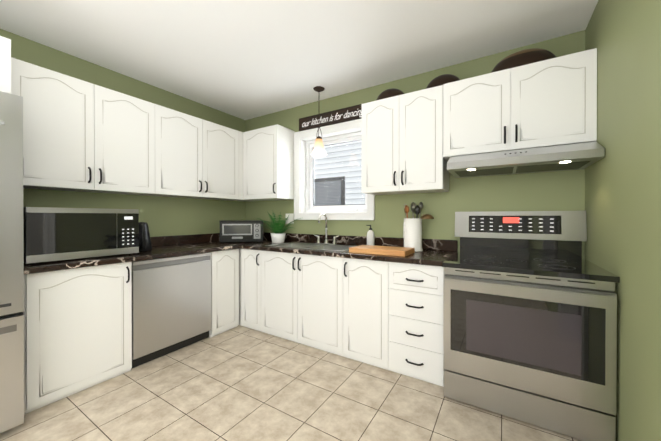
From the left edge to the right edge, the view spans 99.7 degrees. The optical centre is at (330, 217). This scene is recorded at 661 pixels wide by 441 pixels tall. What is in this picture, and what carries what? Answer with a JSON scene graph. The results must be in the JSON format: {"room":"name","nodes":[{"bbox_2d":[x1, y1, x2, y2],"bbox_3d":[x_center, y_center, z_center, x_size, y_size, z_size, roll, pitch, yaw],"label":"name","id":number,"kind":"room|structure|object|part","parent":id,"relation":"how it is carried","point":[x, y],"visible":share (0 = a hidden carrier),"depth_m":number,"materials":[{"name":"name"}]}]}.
{"room":"kitchen","nodes":[
{"label":"kitchen","id":0,"kind":"room"},
{"bbox_2d":[0,29,245,236],"bbox_3d":[-2.665,-0.082,1.789,0.120,2.620,5.920,0,0,32],"label":"wall","id":1,"kind":"structure","parent":0,"point":[167,216],"depth_m":2.86,"materials":[{"name":"green paint"}]},
{"bbox_2d":[0,36,10,93],"bbox_3d":[-2.443,-0.906,1.457,0.601,0.360,0.935,0,0,32],"label":"upper cabinet","id":2,"kind":"object","parent":1,"relation":"attached to","point":[5,64],"visible":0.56,"depth_m":1.68,"materials":[{"name":"white paint"}]},
{"bbox_2d":[11,57,158,195],"bbox_3d":[-2.055,-0.659,2.349,0.321,0.860,0.928,0,0,32],"label":"upper cabinet","id":3,"kind":"object","parent":1,"relation":"attached to","point":[79,135],"depth_m":2.21,"materials":[{"name":"white paint"}]},
{"bbox_2d":[159,105,242,200],"bbox_3d":[-1.532,-0.662,3.191,0.321,0.860,1.055,0,0,32],"label":"upper cabinet","id":4,"kind":"object","parent":1,"relation":"attached to","point":[199,158],"depth_m":3.04,"materials":[{"name":"white paint"}]},
{"bbox_2d":[0,325,582,440],"bbox_3d":[-0.484,1.263,0.321,5.380,0.060,5.720,0,0,32],"label":"floor","id":5,"kind":"structure","parent":0,"point":[240,383],"depth_m":1.82,"materials":[{"name":"tile"}]},
{"bbox_2d":[0,91,23,432],"bbox_3d":[-2.336,0.267,1.414,0.776,1.925,0.928,0,0,32],"label":"fridge","id":6,"kind":"object","parent":5,"relation":"on","point":[11,284],"visible":1,"depth_m":1.56,"materials":[{"name":"grey metal"}]},
{"bbox_2d":[22,262,131,413],"bbox_3d":[-2.007,0.787,2.142,0.626,0.880,0.589,0,0,32],"label":"base cabinet","id":7,"kind":"object","parent":5,"relation":"on","point":[77,329],"depth_m":1.93,"materials":[{"name":"white paint"}]},
{"bbox_2d":[24,233,239,273],"bbox_3d":[-1.725,0.272,2.560,0.664,0.144,1.620,0,0,32],"label":"countertop","id":8,"kind":"structure","parent":7,"relation":"on","point":[178,245],"depth_m":2.53,"materials":[{"name":"stone"}]},
{"bbox_2d":[23,207,138,264],"bbox_3d":[-1.956,0.117,2.170,0.422,0.378,0.648,0,0,32],"label":"microwave","id":9,"kind":"object","parent":8,"relation":"on","point":[54,234],"visible":0.96,"depth_m":2.00,"materials":[{"name":"silver metal"}]},
{"bbox_2d":[139,222,151,251],"bbox_3d":[-1.732,0.171,2.564,0.223,0.268,0.176,0,0,32],"label":"kettle","id":10,"kind":"object","parent":8,"relation":"on","point":[145,244],"visible":0.71,"depth_m":2.54,"materials":[{"name":"black plastic"}]},
{"bbox_2d":[131,252,211,368],"bbox_3d":[-1.652,0.784,2.690,0.612,0.874,0.704,0,0,32],"label":"dishwasher","id":11,"kind":"object","parent":5,"relation":"on","point":[171,305],"visible":0.75,"depth_m":2.47,"materials":[{"name":"grey metal"}]},
{"bbox_2d":[209,249,238,337],"bbox_3d":[-1.381,0.784,3.149,0.626,0.880,0.348,0,0,32],"label":"base cabinet","id":12,"kind":"object","parent":5,"relation":"on","point":[224,264],"depth_m":2.97,"materials":[{"name":"white paint"}]},
{"bbox_2d":[239,249,242,325],"bbox_3d":[-1.111,0.782,3.565,0.645,0.880,0.626,0,0,32],"label":"base cabinet","id":13,"kind":"object","parent":5,"relation":"on","point":[240,250],"depth_m":3.16,"materials":[{"name":"white paint"}]},
{"bbox_2d":[240,232,457,265],"bbox_3d":[-0.212,0.271,2.983,2.804,0.144,0.664,0,0,32],"label":"countertop","id":14,"kind":"structure","parent":13,"relation":"on","point":[436,252],"depth_m":2.64,"materials":[{"name":"stone"}]},
{"bbox_2d":[220,220,262,242],"bbox_3d":[-1.106,0.167,3.510,0.500,0.269,0.391,0,0,-13],"label":"toaster oven","id":15,"kind":"object","parent":14,"relation":"on","point":[241,230],"visible":1,"depth_m":3.35,"materials":[{"name":"silver"}]},
{"bbox_2d":[258,211,300,242],"bbox_3d":[-0.604,0.100,3.255,0.459,0.405,0.482,0,0,32],"label":"fern plant","id":16,"kind":"object","parent":14,"relation":"on","point":[278,235],"visible":1,"depth_m":3.34,"materials":[{"name":"green plant"}]},
{"bbox_2d":[265,242,353,251],"bbox_3d":[-0.176,0.395,2.958,0.951,0.197,0.486,0,0,32],"label":"sink","id":17,"kind":"object","parent":14,"relation":"in","point":[323,247],"visible":0.19,"depth_m":3.02,"materials":[{"name":"silver metal"}]},
{"bbox_2d":[314,213,337,244],"bbox_3d":[-0.079,0.119,3.067,0.337,0.352,0.180,0,0,32],"label":"faucet","id":18,"kind":"object","parent":14,"relation":"on","point":[326,229],"visible":1,"depth_m":3.10,"materials":[{"name":"silver metal"}]},
{"bbox_2d":[366,225,373,244],"bbox_3d":[0.406,0.187,2.843,0.085,0.232,0.078,0,0,32],"label":"soap dispenser","id":19,"kind":"object","parent":14,"relation":"on","point":[370,236],"visible":0.81,"depth_m":2.81,"materials":[{"name":"white ceramic"}]},
{"bbox_2d":[349,245,414,256],"bbox_3d":[0.449,0.283,2.443,0.500,0.044,0.285,0,0,32],"label":"cutting board","id":20,"kind":"object","parent":14,"relation":"on","point":[386,250],"visible":1,"depth_m":2.35,"materials":[{"name":"brown wood"}]},
{"bbox_2d":[403,202,433,251],"bbox_3d":[0.810,0.077,2.580,0.285,0.455,0.180,0,0,32],"label":"utensil crock","id":21,"kind":"object","parent":14,"relation":"on","point":[412,232],"visible":0.85,"depth_m":2.54,"materials":[{"name":"white ceramic"}]},
{"bbox_2d":[243,249,258,330],"bbox_3d":[-0.707,0.783,3.314,0.307,0.880,0.626,0,0,32],"label":"base cabinet","id":22,"kind":"object","parent":5,"relation":"on","point":[250,257],"depth_m":3.05,"materials":[{"name":"white paint"}]},
{"bbox_2d":[259,250,342,355],"bbox_3d":[-0.152,0.784,2.969,1.000,0.880,0.626,0,0,32],"label":"base cabinet","id":23,"kind":"object","parent":5,"relation":"on","point":[301,295],"depth_m":2.67,"materials":[{"name":"white paint"}]},
{"bbox_2d":[343,258,390,370],"bbox_3d":[0.449,0.786,2.596,0.414,0.880,0.626,0,0,32],"label":"base cabinet","id":24,"kind":"object","parent":5,"relation":"on","point":[389,316],"depth_m":2.32,"materials":[{"name":"white paint"}]},
{"bbox_2d":[391,262,444,386],"bbox_3d":[0.802,0.786,2.376,0.418,0.880,0.626,0,0,32],"label":"base cabinet","id":25,"kind":"object","parent":5,"relation":"on","point":[417,291],"depth_m":2.10,"materials":[{"name":"white paint"}]},
{"bbox_2d":[442,211,619,440],"bbox_3d":[1.303,0.587,1.966,0.870,1.280,0.794,0,0,32],"label":"stove","id":26,"kind":"object","parent":5,"relation":"on","point":[530,317],"visible":1,"depth_m":1.68,"materials":[{"name":"silver metal"}]},
{"bbox_2d":[0,0,597,119],"bbox_3d":[-0.431,-1.417,0.396,5.380,0.060,5.920,0,0,32],"label":"ceiling","id":27,"kind":"structure","parent":0,"point":[246,59],"depth_m":2.15,"materials":[{"name":"white paint"}]},
{"bbox_2d":[311,86,326,156],"bbox_3d":[-0.124,-1.039,3.013,0.172,0.714,0.172,0,0,32],"label":"pendant light","id":28,"kind":"object","parent":27,"relation":"hanging from","point":[318,150],"visible":1,"depth_m":2.98,"materials":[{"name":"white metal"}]},
{"bbox_2d":[245,30,584,259],"bbox_3d":[0.438,-0.087,3.087,3.780,2.620,0.200,0,0,32],"label":"wall","id":29,"kind":"structure","parent":0,"point":[553,191],"depth_m":2.58,"materials":[{"name":"green paint"}]},
{"bbox_2d":[243,124,294,200],"bbox_3d":[-0.802,-0.663,3.527,0.604,0.860,0.356,0,0,32],"label":"upper cabinet","id":30,"kind":"object","parent":29,"relation":"attached to","point":[268,163],"visible":1,"depth_m":3.38,"materials":[{"name":"white paint"}]},
{"bbox_2d":[286,213,293,223],"bbox_3d":[-0.524,0.008,3.562,0.130,0.128,0.008,0,0,32],"label":"electrical outlet plate","id":31,"kind":"object","parent":29,"relation":"attached to","point":[290,217],"visible":0.67,"depth_m":3.55,"materials":[{"name":"white plastic"}]},
{"bbox_2d":[299,103,363,130],"bbox_3d":[0.030,-1.155,3.204,0.990,0.154,0.018,0,0,32],"label":"sign","id":32,"kind":"object","parent":29,"relation":"attached to","point":[346,114],"visible":0.98,"depth_m":3.21,"materials":[{"name":"brown wood"}]},
{"bbox_2d":[294,119,374,219],"bbox_3d":[0.054,-0.522,3.299,1.082,1.094,0.213,0,0,32],"label":"window","id":33,"kind":"structure","parent":29,"relation":"in","point":[343,128],"depth_m":3.38,"materials":[{"name":"white paint"}]},
{"bbox_3d":[0.078,-0.523,3.338,0.897,0.912,0.121,0,0,32],"label":"vinyl window frame","id":34,"kind":"part","parent":33,"relation":"part of","materials":[{"name":"white plastic"}]},
{"bbox_2d":[361,85,448,194],"bbox_3d":[0.684,-0.667,2.603,0.737,0.855,0.356,0,0,32],"label":"upper cabinet","id":35,"kind":"object","parent":29,"relation":"attached to","point":[402,143],"visible":1,"depth_m":2.46,"materials":[{"name":"white paint"}]},
{"bbox_2d":[376,88,403,100],"bbox_3d":[0.585,-1.167,2.686,0.300,0.131,0.290,0,0,32],"label":"bowl","id":36,"kind":"object","parent":35,"relation":"on","point":[391,92],"visible":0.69,"depth_m":2.57,"materials":[{"name":"brown wood"}]},
{"bbox_2d":[426,74,459,88],"bbox_3d":[0.988,-1.169,2.435,0.310,0.137,0.290,0,0,32],"label":"plate","id":37,"kind":"object","parent":35,"relation":"on","point":[441,79],"visible":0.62,"depth_m":2.32,"materials":[{"name":"brown wood"}]},
{"bbox_2d":[443,48,596,161],"bbox_3d":[1.395,-0.799,2.161,0.934,0.599,0.356,0,0,32],"label":"upper cabinet","id":38,"kind":"object","parent":29,"relation":"attached to","point":[550,102],"visible":1,"depth_m":2.00,"materials":[{"name":"white paint"}]},
{"bbox_2d":[447,141,604,177],"bbox_3d":[1.381,-0.428,2.087,0.872,0.140,0.498,0,0,32],"label":"range hood","id":39,"kind":"object","parent":38,"relation":"attached to","point":[576,156],"visible":1,"depth_m":1.92,"materials":[{"name":"silver metal"}]},
{"bbox_2d":[491,48,564,72],"bbox_3d":[1.483,-1.186,2.127,0.479,0.172,0.300,0,0,32],"label":"plate","id":40,"kind":"object","parent":38,"relation":"on","point":[524,57],"visible":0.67,"depth_m":2.02,"materials":[{"name":"brown wood"}]},
{"bbox_2d":[585,0,660,440],"bbox_3d":[0.462,-0.074,-0.342,0.120,2.620,5.600,0,0,32],"label":"wall","id":41,"kind":"structure","parent":0,"point":[623,197],"depth_m":1.32,"materials":[{"name":"green paint"}]},
{"label":"outside","id":42,"kind":"structure","parent":0,"visible":0},
{"bbox_2d":[314,141,364,204],"bbox_3d":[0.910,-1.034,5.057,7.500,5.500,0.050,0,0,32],"label":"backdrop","id":43,"kind":"structure","parent":42,"point":[350,153],"depth_m":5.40,"materials":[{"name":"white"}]},
{"bbox_2d":[314,176,344,205],"bbox_3d":[-0.053,-0.286,5.604,0.770,1.040,0.039,0,0,32],"label":"window","id":44,"kind":"structure","parent":43,"relation":"attached to","point":[330,199],"depth_m":5.59,"materials":[{"name":"grey"}]}
]}

